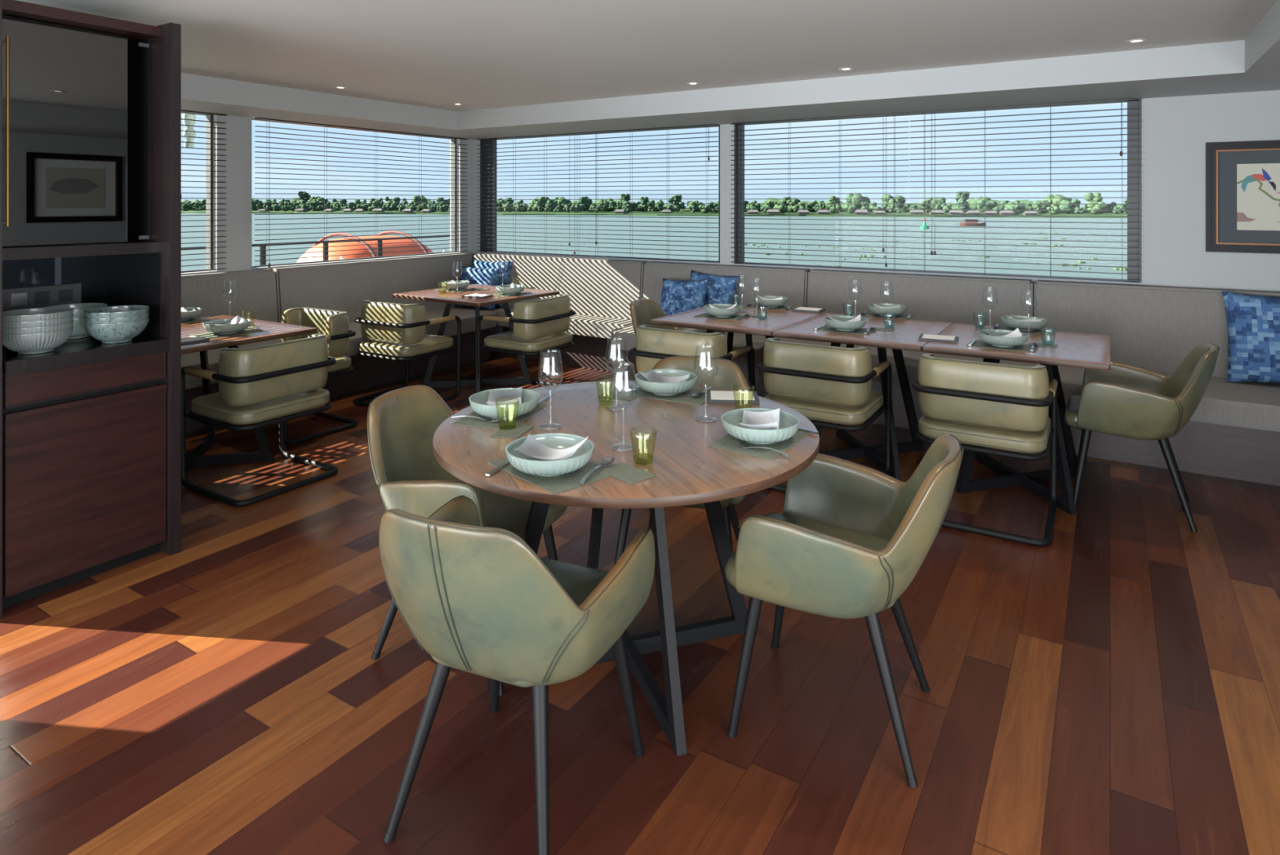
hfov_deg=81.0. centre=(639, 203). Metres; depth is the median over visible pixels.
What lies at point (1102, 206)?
tree
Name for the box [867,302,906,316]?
pasta bowl
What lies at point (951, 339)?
menu board
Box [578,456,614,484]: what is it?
spoon
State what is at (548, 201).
tree
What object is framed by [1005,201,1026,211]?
tree
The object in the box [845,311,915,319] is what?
placemat
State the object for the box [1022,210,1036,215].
house
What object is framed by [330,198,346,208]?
tree
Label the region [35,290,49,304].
outlet
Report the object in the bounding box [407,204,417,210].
tree
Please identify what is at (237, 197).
window frame
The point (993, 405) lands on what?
chair
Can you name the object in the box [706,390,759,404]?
menu board
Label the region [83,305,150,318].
bowl
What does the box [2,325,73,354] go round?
bowl
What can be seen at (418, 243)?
boat
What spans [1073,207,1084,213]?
tree
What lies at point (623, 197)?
tree
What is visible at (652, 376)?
napkin
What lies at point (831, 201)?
tree
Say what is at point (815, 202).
tree
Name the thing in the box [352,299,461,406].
chair
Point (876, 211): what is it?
house
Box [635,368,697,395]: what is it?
pasta bowl
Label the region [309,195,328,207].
tree
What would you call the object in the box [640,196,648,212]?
tree
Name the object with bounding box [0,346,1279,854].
floor
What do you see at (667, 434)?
round dining table
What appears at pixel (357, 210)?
house
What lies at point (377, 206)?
tree
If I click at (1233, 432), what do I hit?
banquette
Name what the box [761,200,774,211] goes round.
tree
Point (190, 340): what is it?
menu board
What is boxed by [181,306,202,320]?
pasta bowl
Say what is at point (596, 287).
cushion
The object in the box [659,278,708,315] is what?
cushion
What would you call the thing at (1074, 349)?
dining table
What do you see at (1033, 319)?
napkin
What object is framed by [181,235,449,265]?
deck railing
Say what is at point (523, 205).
tree
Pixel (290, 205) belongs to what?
tree
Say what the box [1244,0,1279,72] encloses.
trim
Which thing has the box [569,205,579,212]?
tree
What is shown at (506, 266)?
cushion
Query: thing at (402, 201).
tree
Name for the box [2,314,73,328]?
bowl
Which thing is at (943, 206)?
tree
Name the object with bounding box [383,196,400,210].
tree
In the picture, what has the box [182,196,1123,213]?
woods
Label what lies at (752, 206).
tree
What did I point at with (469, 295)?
napkin
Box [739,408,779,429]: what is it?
napkin
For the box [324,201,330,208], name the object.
tree
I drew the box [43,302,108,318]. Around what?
bowl
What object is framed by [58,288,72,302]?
outlet
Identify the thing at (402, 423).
leather armchair
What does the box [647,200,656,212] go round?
tree
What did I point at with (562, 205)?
tree
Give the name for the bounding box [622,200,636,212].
tree
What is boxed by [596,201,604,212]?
tree
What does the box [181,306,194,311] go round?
napkin
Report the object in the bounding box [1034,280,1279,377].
cushion
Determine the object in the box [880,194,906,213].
tree
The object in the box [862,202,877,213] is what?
tree
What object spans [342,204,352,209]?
tree
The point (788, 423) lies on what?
pasta bowl
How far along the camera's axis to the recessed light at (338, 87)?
5.36 m
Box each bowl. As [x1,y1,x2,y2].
[2,306,73,321]
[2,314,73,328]
[2,320,73,333]
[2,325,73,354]
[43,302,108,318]
[68,317,90,338]
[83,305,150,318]
[83,311,150,323]
[83,316,150,343]
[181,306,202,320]
[202,318,251,333]
[440,280,470,289]
[468,387,539,418]
[494,284,524,294]
[505,433,594,475]
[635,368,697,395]
[703,303,741,317]
[720,408,799,444]
[753,295,787,307]
[823,315,866,330]
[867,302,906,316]
[977,328,1029,346]
[1000,315,1047,330]
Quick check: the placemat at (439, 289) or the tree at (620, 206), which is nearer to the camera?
the placemat at (439, 289)
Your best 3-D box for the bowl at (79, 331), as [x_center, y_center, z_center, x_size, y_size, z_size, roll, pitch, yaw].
[-2.385,0.517,3.161,0.232,0.092,0.232,0,0,32]
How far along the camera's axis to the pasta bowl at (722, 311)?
4.70 m
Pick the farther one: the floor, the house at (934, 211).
the house at (934, 211)
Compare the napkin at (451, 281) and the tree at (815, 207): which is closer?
the napkin at (451, 281)
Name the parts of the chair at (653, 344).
backrest, tube frame, armrest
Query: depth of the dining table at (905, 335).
4.28 m
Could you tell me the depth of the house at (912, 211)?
472.56 m
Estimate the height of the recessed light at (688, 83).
0.006 m
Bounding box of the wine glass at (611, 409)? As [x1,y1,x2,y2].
[604,348,627,410]
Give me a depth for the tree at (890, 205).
503.40 m
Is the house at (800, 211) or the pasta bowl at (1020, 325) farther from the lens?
the house at (800, 211)
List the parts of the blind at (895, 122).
pull cord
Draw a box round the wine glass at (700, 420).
[694,349,718,422]
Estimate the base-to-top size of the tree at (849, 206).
6.609 m
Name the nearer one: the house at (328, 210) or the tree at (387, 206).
the house at (328, 210)
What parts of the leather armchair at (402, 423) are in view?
leg, leg, seat, leg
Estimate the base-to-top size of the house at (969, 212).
2.896 m
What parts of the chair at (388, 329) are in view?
backrest, seat frame, seat, armrest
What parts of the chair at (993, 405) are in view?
backrest, seat, seat frame, armrest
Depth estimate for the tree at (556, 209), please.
560.08 m
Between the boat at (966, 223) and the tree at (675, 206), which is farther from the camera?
the tree at (675, 206)
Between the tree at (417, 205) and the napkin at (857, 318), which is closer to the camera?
the napkin at (857, 318)
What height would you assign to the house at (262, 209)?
2.815 m
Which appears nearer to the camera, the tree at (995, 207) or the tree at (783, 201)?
the tree at (995, 207)
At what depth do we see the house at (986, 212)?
459.64 m
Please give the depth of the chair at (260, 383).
3.81 m
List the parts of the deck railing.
post, rail, post, post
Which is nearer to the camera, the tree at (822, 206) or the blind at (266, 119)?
the blind at (266, 119)
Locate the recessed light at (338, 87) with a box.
[333,86,346,88]
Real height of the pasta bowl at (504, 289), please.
0.062 m
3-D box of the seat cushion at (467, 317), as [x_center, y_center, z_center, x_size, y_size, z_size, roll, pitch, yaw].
[-2.714,1.083,5.515,0.780,0.134,4.060,0,0,32]
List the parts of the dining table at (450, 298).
leg, leg, leg, leg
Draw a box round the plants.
[744,228,1127,270]
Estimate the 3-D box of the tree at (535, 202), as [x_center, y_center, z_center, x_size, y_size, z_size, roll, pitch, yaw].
[-80.709,2.606,590.397,10.087,9.575,9.724,0,0,42]
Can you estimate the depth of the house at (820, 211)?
491.08 m
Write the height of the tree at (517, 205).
7.257 m
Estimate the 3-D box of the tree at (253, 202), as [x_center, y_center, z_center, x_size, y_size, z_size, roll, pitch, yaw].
[-337.527,2.054,654.686,6.081,10.474,7.034,0,0,-17]
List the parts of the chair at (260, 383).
armrest, seat, seat frame, backrest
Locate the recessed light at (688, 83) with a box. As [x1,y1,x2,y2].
[686,82,699,84]
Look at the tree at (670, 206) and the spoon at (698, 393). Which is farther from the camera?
the tree at (670, 206)
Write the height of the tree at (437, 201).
13.472 m
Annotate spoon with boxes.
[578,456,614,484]
[692,386,719,396]
[864,327,876,333]
[1030,342,1039,351]
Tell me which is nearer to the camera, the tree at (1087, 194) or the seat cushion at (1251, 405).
the seat cushion at (1251, 405)
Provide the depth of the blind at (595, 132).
6.61 m
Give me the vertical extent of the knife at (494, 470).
0.005 m
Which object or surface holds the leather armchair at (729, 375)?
on the floor
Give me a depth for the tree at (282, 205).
668.86 m
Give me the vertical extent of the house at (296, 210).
3.279 m
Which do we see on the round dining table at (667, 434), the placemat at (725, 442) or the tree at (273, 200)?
the placemat at (725, 442)
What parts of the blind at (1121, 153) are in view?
pull cord, pull cord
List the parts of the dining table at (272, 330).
leg, leg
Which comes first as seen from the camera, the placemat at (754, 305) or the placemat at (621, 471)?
the placemat at (621, 471)
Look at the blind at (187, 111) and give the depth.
5.46 m
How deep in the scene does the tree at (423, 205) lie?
599.42 m
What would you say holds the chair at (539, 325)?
on the floor
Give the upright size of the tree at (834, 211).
5.737 m
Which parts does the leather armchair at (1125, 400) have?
leg, leg, seat, leg, leg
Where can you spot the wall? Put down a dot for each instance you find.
(1176, 131)
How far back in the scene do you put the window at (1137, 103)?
5.06 m
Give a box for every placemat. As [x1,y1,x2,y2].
[181,317,209,324]
[188,324,263,338]
[433,288,489,292]
[450,403,547,439]
[488,457,656,494]
[492,292,530,297]
[597,386,710,404]
[693,312,766,320]
[706,429,810,459]
[741,303,797,310]
[813,324,894,334]
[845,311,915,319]
[966,339,1057,352]
[975,324,1056,334]
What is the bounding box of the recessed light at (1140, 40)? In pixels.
[1125,38,1146,43]
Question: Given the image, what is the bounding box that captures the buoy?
[920,218,928,228]
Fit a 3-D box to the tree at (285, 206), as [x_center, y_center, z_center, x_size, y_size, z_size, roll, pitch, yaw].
[-304.987,4.420,644.647,7.097,5.632,7.488,0,0,-22]
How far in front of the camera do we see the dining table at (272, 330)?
4.25 m
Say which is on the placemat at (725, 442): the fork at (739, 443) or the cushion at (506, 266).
the fork at (739, 443)
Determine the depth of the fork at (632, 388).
2.89 m
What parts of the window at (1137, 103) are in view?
sill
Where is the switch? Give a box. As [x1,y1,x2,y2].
[11,292,26,306]
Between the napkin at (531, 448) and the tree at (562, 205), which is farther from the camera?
the tree at (562, 205)
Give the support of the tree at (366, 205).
on the bank
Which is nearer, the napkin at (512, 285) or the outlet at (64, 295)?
the outlet at (64, 295)
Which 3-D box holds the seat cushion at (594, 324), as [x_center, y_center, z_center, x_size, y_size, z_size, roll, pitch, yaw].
[-0.906,1.083,6.949,2.020,0.134,0.310,0,0,32]
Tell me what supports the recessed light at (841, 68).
in the ceiling
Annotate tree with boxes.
[181,204,191,210]
[191,201,204,210]
[194,202,200,210]
[196,199,205,204]
[199,205,205,210]
[251,198,263,210]
[251,200,257,211]
[256,204,262,209]
[262,200,278,210]
[264,199,276,208]
[271,204,281,211]
[278,199,291,204]
[279,201,288,209]
[280,204,289,211]
[288,202,298,209]
[297,191,311,204]
[299,201,311,210]
[301,204,310,210]
[308,202,316,210]
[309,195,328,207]
[311,200,324,210]
[316,204,325,211]
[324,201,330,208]
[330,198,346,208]
[333,202,341,210]
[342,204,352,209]
[347,201,357,211]
[354,199,366,203]
[356,204,366,209]
[360,202,372,211]
[368,197,382,203]
[368,205,376,211]
[371,200,383,208]
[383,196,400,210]
[385,204,391,211]
[389,202,403,211]
[396,204,405,211]
[401,198,408,207]
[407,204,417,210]
[409,195,427,208]
[414,202,427,211]
[420,204,426,209]
[427,204,436,211]
[435,197,449,209]
[436,201,444,210]
[439,204,449,211]
[497,197,514,211]
[497,201,502,210]
[502,204,512,211]
[514,204,528,211]
[515,204,523,211]
[528,196,550,211]
[533,200,542,211]
[544,204,553,211]
[545,200,558,209]
[553,196,571,211]
[553,205,561,211]
[560,202,571,211]
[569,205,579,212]
[574,204,586,212]
[577,195,592,211]
[589,204,595,212]
[591,204,601,212]
[596,199,613,211]
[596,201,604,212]
[608,200,617,212]
[616,200,622,209]
[620,193,631,203]
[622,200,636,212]
[622,204,631,212]
[635,200,649,211]
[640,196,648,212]
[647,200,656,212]
[651,202,659,212]
[656,201,664,213]
[666,195,682,212]
[666,204,675,212]
[672,201,685,212]
[687,200,702,212]
[688,200,701,211]
[691,204,697,213]
[698,204,711,213]
[707,201,718,212]
[744,200,757,211]
[749,202,761,210]
[760,205,770,213]
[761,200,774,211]
[775,204,787,213]
[780,196,799,212]
[788,201,805,213]
[799,206,809,210]
[806,201,822,213]
[810,200,826,211]
[818,202,825,209]
[827,195,841,212]
[828,205,842,213]
[842,202,858,208]
[844,204,857,213]
[845,193,870,208]
[861,201,869,208]
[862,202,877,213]
[870,205,883,213]
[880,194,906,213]
[882,199,901,213]
[893,202,903,213]
[902,203,917,211]
[920,200,931,213]
[923,196,946,208]
[933,203,946,211]
[940,203,951,213]
[951,200,968,210]
[955,191,969,210]
[955,206,967,213]
[976,196,992,210]
[976,199,998,213]
[977,205,988,213]
[991,206,1004,213]
[1000,199,1020,209]
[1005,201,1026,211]
[1008,204,1024,213]
[1026,201,1034,209]
[1031,200,1051,213]
[1035,201,1044,213]
[1043,194,1071,213]
[1046,206,1061,214]
[1058,198,1080,213]
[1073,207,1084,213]
[1083,192,1102,212]
[1084,201,1109,213]
[1087,206,1100,214]
[1106,201,1116,213]
[1113,205,1125,214]
[1117,202,1127,213]
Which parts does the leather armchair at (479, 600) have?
leg, leg, seat, leg, leg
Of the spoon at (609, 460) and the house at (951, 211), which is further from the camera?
the house at (951, 211)
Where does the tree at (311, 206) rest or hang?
on the bank
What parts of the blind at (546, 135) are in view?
pull cord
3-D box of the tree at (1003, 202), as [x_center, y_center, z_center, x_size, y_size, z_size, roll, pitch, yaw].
[249.530,2.412,504.524,14.481,10.010,13.960,0,0,39]
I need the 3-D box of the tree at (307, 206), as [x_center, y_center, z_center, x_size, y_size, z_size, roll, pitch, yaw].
[-284.446,3.983,638.366,6.696,6.482,6.946,0,0,-3]
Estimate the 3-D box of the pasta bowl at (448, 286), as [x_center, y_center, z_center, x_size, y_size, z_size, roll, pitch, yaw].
[-1.541,0.686,6.252,0.237,0.062,0.237,0,0,26]
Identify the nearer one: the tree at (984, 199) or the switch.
the switch
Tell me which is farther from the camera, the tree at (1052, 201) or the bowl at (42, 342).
the tree at (1052, 201)
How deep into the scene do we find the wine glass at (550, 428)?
2.40 m
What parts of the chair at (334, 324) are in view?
backrest, armrest, seat, seat frame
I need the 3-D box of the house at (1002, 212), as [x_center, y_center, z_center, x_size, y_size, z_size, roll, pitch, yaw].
[224.110,5.747,457.998,8.606,3.045,5.296,0,0,21]
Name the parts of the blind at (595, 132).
pull cord, pull cord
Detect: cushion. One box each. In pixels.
[181,268,277,322]
[181,307,496,389]
[271,253,472,323]
[454,266,502,310]
[454,306,632,338]
[471,259,512,307]
[473,253,648,319]
[610,324,1279,431]
[642,261,809,309]
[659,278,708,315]
[689,270,739,305]
[807,269,1034,325]
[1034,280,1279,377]
[1222,291,1279,383]
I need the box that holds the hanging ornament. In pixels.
[182,113,195,147]
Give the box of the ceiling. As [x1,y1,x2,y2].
[17,0,1277,111]
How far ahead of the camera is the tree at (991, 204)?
482.94 m
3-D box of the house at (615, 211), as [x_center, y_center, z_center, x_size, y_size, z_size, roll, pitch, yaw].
[-14.346,5.820,537.514,8.193,2.899,5.042,0,0,23]
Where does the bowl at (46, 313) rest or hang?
on the bowl at (66, 319)
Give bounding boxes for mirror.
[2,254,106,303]
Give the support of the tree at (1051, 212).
on the bank
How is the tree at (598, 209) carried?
on the bank
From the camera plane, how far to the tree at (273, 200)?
702.50 m
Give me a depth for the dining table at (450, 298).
5.99 m
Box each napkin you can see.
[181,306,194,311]
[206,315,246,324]
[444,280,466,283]
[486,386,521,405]
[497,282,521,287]
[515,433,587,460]
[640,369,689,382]
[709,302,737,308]
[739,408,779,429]
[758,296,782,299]
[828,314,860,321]
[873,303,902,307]
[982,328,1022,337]
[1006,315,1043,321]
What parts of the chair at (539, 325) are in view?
armrest, seat, seat frame, backrest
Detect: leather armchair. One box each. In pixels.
[367,384,567,695]
[378,494,655,854]
[613,355,750,615]
[630,298,728,359]
[724,434,963,787]
[1064,342,1219,531]
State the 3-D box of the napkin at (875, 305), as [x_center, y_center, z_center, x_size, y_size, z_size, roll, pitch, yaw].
[1.585,0.664,4.800,0.180,0.057,0.112,0,0,9]
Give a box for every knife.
[485,460,510,475]
[536,391,555,405]
[797,426,818,434]
[968,338,975,346]
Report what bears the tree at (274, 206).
on the bank
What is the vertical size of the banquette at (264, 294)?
0.955 m
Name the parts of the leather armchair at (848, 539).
leg, leg, seat, leg, leg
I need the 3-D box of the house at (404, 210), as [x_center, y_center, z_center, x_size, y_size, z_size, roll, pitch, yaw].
[-183.927,5.793,594.062,8.349,2.954,5.138,0,0,22]
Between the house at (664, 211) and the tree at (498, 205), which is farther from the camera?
the tree at (498, 205)
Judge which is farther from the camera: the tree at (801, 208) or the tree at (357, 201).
the tree at (357, 201)
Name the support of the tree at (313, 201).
on the bank
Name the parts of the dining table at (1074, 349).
leg, leg, leg, leg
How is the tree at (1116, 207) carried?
on the bank
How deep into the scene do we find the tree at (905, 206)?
500.83 m
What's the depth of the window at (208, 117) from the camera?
5.61 m
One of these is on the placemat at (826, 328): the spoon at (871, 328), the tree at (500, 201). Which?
the spoon at (871, 328)
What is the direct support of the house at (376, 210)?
on the bank
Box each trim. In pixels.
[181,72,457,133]
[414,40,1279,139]
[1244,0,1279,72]
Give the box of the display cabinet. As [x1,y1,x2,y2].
[0,0,181,617]
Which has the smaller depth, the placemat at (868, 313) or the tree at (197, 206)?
the placemat at (868, 313)
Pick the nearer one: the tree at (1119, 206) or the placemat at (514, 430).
the placemat at (514, 430)
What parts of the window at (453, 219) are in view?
sill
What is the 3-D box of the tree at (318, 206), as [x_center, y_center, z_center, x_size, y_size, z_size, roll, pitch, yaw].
[-270.044,4.315,634.889,7.054,5.738,7.318,0,0,-7]
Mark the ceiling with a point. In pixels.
(435, 54)
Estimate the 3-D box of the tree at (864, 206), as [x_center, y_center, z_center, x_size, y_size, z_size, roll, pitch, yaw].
[148.014,2.927,493.470,4.928,8.576,5.701,0,0,-10]
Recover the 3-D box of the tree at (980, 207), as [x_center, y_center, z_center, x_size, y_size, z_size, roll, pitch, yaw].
[215.354,4.399,471.254,7.058,5.547,6.804,0,0,-20]
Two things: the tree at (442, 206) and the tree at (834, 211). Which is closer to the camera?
the tree at (834, 211)
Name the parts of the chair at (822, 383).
backrest, seat, seat frame, armrest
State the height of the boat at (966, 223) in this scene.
2.550 m
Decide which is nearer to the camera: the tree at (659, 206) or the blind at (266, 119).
the blind at (266, 119)
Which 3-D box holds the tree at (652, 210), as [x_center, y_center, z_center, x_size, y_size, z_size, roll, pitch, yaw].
[11.926,3.227,557.911,8.852,8.180,9.183,0,0,-40]
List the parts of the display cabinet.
panel, brass handle, socket plate, glass door, panel, drawer, door, door rail, panel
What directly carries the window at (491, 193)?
in the wall
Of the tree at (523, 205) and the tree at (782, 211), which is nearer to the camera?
the tree at (782, 211)
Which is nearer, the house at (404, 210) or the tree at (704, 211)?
the tree at (704, 211)
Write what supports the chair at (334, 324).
on the floor
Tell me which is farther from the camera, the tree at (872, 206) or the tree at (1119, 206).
the tree at (872, 206)
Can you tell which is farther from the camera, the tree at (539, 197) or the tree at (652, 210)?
the tree at (539, 197)
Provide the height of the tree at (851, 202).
7.966 m
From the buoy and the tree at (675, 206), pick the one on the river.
the buoy
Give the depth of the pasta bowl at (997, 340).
3.72 m
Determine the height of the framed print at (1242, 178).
0.665 m
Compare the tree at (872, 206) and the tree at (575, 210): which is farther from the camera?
the tree at (575, 210)
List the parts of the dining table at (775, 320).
leg, leg, leg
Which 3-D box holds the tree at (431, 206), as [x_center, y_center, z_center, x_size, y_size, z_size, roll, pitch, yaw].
[-165.836,4.239,599.507,7.563,6.048,7.979,0,0,44]
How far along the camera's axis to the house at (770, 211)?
501.44 m
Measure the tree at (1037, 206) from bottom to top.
8.410 m
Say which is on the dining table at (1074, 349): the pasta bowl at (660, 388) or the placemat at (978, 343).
the placemat at (978, 343)
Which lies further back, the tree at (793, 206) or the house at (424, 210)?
the house at (424, 210)
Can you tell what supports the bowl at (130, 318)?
on the bowl at (118, 332)
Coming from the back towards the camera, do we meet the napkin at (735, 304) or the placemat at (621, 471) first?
the napkin at (735, 304)
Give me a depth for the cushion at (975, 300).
5.30 m
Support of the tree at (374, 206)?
on the bank
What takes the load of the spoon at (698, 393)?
on the placemat at (686, 397)
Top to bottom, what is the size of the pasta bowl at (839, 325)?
0.062 m
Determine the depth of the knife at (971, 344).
3.82 m
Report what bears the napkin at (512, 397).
in the pasta bowl at (530, 398)
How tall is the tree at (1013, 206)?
6.945 m
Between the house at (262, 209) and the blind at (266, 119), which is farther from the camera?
the house at (262, 209)
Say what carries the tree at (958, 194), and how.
on the bank
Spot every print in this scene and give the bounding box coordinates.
[1205,139,1279,253]
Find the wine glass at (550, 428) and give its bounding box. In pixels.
[539,355,563,430]
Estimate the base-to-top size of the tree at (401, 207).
6.061 m
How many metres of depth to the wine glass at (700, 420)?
2.49 m
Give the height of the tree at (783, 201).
12.583 m
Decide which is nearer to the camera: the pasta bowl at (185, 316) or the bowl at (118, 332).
the bowl at (118, 332)
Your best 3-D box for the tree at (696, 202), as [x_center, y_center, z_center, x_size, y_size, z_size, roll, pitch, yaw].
[40.792,2.830,550.679,10.199,9.072,10.580,0,0,13]
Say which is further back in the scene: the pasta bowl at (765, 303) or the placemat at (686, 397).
the pasta bowl at (765, 303)
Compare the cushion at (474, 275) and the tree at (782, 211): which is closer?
the cushion at (474, 275)
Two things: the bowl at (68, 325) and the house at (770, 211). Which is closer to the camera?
the bowl at (68, 325)
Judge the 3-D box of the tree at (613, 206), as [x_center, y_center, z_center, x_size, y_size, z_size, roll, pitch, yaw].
[-20.018,2.625,570.459,8.179,9.232,7.070,0,0,1]
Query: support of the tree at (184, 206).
on the bank
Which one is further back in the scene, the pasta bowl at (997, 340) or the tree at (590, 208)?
the tree at (590, 208)
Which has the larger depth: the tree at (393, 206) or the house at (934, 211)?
the tree at (393, 206)
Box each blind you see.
[181,110,226,271]
[254,117,467,266]
[476,132,587,255]
[586,124,718,262]
[730,112,909,270]
[909,97,1141,281]
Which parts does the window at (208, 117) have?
sill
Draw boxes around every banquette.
[181,253,496,434]
[454,253,648,374]
[610,261,1279,485]
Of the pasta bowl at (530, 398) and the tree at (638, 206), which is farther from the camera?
the tree at (638, 206)
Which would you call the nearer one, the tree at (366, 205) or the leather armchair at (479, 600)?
the leather armchair at (479, 600)
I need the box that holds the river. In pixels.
[181,205,1127,279]
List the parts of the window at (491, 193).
sill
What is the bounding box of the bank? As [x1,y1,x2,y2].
[181,207,1127,217]
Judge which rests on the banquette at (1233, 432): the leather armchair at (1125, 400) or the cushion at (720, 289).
the cushion at (720, 289)
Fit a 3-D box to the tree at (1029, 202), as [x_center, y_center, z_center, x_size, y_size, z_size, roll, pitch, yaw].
[261.594,3.047,499.979,7.087,8.744,7.634,0,0,6]
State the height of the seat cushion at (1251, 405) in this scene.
0.134 m
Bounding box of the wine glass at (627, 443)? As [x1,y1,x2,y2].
[610,364,637,451]
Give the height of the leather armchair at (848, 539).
0.806 m
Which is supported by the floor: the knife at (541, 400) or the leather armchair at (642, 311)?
the leather armchair at (642, 311)
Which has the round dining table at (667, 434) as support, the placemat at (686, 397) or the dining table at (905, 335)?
the placemat at (686, 397)
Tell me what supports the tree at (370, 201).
on the bank
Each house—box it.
[257,208,268,211]
[295,208,306,212]
[324,208,334,212]
[342,208,354,212]
[354,208,365,212]
[371,208,386,212]
[402,208,413,212]
[422,208,431,212]
[613,209,626,213]
[661,209,671,213]
[746,209,759,213]
[766,208,780,213]
[796,209,809,213]
[816,209,830,213]
[853,209,868,214]
[874,210,885,213]
[908,209,924,214]
[929,209,943,214]
[948,209,963,214]
[965,210,981,214]
[982,210,996,214]
[998,210,1014,215]
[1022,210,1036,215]
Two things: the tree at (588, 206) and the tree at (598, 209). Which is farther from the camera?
the tree at (588, 206)
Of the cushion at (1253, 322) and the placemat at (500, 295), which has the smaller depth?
the cushion at (1253, 322)
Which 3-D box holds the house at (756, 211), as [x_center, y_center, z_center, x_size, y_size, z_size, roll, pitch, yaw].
[76.705,5.798,507.152,8.318,2.943,5.119,0,0,17]
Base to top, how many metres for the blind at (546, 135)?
1.158 m
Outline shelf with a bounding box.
[2,240,158,260]
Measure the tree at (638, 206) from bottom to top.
9.903 m
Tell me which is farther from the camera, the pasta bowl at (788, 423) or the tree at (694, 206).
the tree at (694, 206)
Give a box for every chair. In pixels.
[181,333,337,506]
[231,306,357,444]
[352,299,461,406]
[476,293,576,391]
[629,324,754,391]
[757,337,891,492]
[912,352,1057,546]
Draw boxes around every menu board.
[181,335,209,344]
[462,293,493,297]
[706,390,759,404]
[791,306,825,312]
[918,333,958,342]
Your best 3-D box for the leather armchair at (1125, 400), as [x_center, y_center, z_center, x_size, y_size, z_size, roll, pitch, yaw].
[2.427,1.067,3.642,0.621,0.806,0.596,0,0,32]
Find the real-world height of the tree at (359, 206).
6.712 m
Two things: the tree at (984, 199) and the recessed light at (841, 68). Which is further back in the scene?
the tree at (984, 199)
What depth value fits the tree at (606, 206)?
592.58 m
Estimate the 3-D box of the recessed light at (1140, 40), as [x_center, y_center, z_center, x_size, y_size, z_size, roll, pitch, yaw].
[2.530,-0.827,3.819,0.092,0.006,0.092,0,0,32]
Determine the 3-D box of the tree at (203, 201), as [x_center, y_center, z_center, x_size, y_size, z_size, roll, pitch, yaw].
[-426.666,1.690,731.636,16.973,11.909,17.908,0,0,-41]
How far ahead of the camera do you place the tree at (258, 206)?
676.83 m
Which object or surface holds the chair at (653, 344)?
on the floor
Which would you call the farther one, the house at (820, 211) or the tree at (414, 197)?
the tree at (414, 197)
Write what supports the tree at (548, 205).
on the bank
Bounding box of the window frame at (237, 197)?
[186,115,473,275]
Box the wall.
[473,89,1279,335]
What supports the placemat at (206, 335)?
on the dining table at (272, 330)
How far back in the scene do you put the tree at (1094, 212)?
449.93 m
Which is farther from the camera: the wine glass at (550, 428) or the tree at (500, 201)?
the tree at (500, 201)
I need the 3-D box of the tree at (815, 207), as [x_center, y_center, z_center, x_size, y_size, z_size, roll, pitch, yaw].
[123.043,2.972,523.844,11.577,8.752,11.160,0,0,-19]
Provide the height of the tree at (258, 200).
12.595 m
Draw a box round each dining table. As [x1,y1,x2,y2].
[181,315,317,472]
[392,284,559,392]
[432,380,819,755]
[650,305,822,391]
[772,312,952,480]
[921,323,1110,515]
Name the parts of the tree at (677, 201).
crown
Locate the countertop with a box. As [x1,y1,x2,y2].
[2,333,167,373]
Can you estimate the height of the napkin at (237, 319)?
0.058 m
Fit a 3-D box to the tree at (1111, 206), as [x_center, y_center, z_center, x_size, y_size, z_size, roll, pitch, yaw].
[306.833,3.137,487.419,6.353,8.536,6.844,0,0,12]
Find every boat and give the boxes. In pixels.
[296,230,445,262]
[959,218,986,226]
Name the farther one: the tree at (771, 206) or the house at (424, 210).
the house at (424, 210)
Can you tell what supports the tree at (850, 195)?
on the bank
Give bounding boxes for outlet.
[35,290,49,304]
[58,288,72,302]
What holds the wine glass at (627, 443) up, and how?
on the round dining table at (667, 434)
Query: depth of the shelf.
2.95 m
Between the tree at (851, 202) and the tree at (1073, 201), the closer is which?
the tree at (1073, 201)
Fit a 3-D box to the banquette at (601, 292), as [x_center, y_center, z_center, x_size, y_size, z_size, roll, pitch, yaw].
[-0.886,0.993,7.024,2.066,0.955,0.460,0,0,32]
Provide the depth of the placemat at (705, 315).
4.74 m
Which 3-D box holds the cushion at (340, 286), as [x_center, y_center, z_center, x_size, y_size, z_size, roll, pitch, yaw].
[-2.303,0.777,6.792,0.158,0.525,2.132,0,0,32]
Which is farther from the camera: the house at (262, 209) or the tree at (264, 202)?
the tree at (264, 202)
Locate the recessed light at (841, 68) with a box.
[838,67,853,71]
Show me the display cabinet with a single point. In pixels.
(91, 104)
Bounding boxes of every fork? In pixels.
[451,415,502,422]
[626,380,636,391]
[731,439,791,457]
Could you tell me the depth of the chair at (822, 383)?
3.76 m
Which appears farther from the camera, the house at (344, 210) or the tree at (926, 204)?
the house at (344, 210)
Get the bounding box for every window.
[181,111,217,275]
[251,118,460,269]
[480,124,719,264]
[733,98,1142,284]

